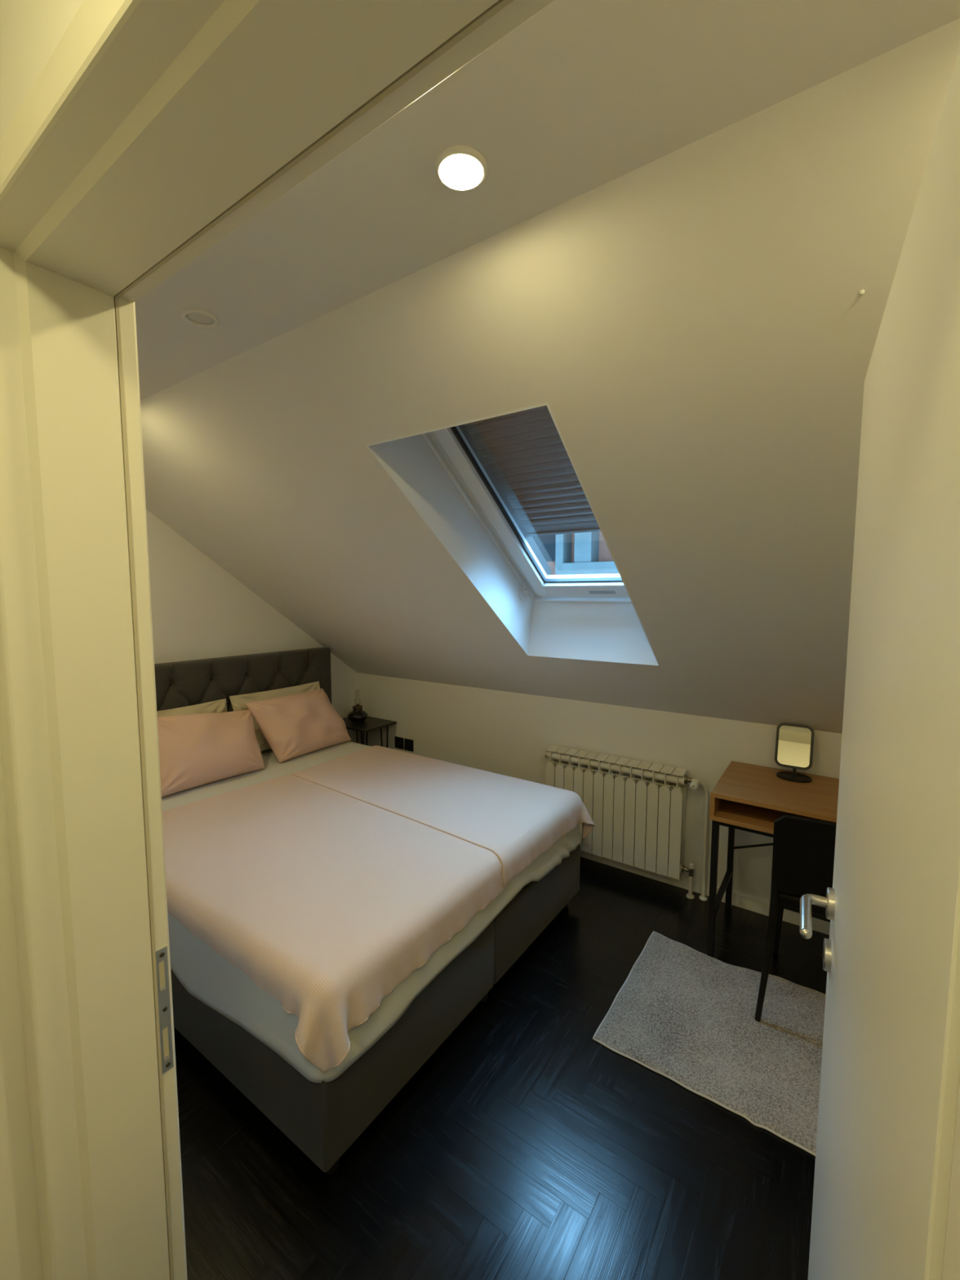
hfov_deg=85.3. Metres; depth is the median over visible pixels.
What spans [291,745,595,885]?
blanket
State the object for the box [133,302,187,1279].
trim
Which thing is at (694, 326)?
ceiling
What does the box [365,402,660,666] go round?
window
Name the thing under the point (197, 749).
pillow
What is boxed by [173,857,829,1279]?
floor
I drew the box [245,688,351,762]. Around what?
pillow
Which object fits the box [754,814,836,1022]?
chair
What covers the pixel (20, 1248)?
wall
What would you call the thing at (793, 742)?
mirror glass
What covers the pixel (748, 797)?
desk
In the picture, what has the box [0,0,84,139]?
wall
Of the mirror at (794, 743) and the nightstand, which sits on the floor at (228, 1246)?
the nightstand
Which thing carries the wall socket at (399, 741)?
attached to the wall at (506, 733)
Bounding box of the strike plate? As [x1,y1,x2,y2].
[155,946,173,1074]
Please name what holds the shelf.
attached to the desk
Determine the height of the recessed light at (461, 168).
0.010 m
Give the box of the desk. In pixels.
[706,760,839,957]
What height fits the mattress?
0.299 m
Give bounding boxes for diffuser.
[186,313,213,324]
[439,154,483,190]
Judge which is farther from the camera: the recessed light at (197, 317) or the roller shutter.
the roller shutter
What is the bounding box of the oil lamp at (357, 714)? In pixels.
[347,692,368,722]
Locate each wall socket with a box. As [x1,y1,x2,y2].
[394,736,404,749]
[404,737,413,751]
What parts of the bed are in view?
headboard, leg, leg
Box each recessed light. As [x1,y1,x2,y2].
[180,307,218,328]
[435,145,487,191]
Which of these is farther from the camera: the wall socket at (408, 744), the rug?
the wall socket at (408, 744)
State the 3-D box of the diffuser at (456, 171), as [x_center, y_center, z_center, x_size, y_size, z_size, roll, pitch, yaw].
[-0.033,-0.822,0.913,0.077,0.009,0.077,4,6,35]
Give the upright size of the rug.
0.017 m
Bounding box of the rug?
[592,931,825,1156]
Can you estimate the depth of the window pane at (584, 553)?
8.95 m
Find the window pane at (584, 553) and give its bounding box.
[532,531,618,575]
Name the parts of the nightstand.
leg, leg, leg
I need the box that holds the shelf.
[709,799,836,834]
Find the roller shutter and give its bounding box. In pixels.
[464,405,600,536]
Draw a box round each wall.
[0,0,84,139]
[0,741,44,1279]
[146,509,358,742]
[356,672,842,899]
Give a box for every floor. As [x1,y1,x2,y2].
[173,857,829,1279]
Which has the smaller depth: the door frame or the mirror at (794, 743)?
the door frame
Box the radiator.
[545,744,709,901]
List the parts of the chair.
leg, leg, seat, backrest, seat frame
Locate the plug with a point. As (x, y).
(862, 291)
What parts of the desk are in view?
leg, panel, rail, leg, cross rail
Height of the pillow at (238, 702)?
0.365 m
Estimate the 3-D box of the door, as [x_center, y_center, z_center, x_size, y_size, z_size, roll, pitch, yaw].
[0.436,0.554,0.632,0.090,1.933,0.790,3,6,32]
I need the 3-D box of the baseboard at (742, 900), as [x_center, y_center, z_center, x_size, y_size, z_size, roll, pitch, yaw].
[1.685,1.338,2.391,1.180,0.078,0.014,4,6,35]
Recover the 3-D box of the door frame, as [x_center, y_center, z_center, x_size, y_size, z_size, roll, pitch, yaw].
[-0.151,0.541,0.458,0.921,1.998,0.155,4,6,35]
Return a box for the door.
[800,49,959,1279]
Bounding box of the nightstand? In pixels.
[342,715,396,747]
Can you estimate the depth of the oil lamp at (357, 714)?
3.90 m
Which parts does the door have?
handle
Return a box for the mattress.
[161,741,581,1083]
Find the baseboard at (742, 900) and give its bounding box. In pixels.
[708,884,830,934]
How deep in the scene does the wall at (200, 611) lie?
3.16 m
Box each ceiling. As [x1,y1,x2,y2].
[134,0,959,400]
[140,17,959,733]
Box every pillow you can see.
[156,698,226,717]
[157,710,264,796]
[229,681,319,751]
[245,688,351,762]
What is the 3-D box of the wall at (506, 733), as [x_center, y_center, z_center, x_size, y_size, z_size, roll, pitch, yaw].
[0.637,0.878,3.183,4.148,1.053,0.150,4,6,35]
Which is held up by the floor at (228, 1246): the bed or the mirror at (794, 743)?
the bed
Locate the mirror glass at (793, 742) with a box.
[777,725,811,767]
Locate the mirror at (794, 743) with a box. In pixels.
[774,723,813,782]
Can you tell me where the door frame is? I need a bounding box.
[0,0,959,1279]
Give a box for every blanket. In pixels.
[162,771,508,1073]
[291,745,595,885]
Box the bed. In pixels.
[154,647,580,1173]
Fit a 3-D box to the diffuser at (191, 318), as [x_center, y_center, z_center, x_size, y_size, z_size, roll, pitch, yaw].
[-0.756,-0.869,1.408,0.066,0.004,0.066,1,5,12]
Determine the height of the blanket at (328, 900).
0.224 m
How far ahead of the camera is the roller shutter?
2.14 m
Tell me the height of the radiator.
0.664 m
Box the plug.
[859,289,865,295]
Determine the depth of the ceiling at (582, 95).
0.85 m
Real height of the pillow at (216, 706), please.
0.353 m

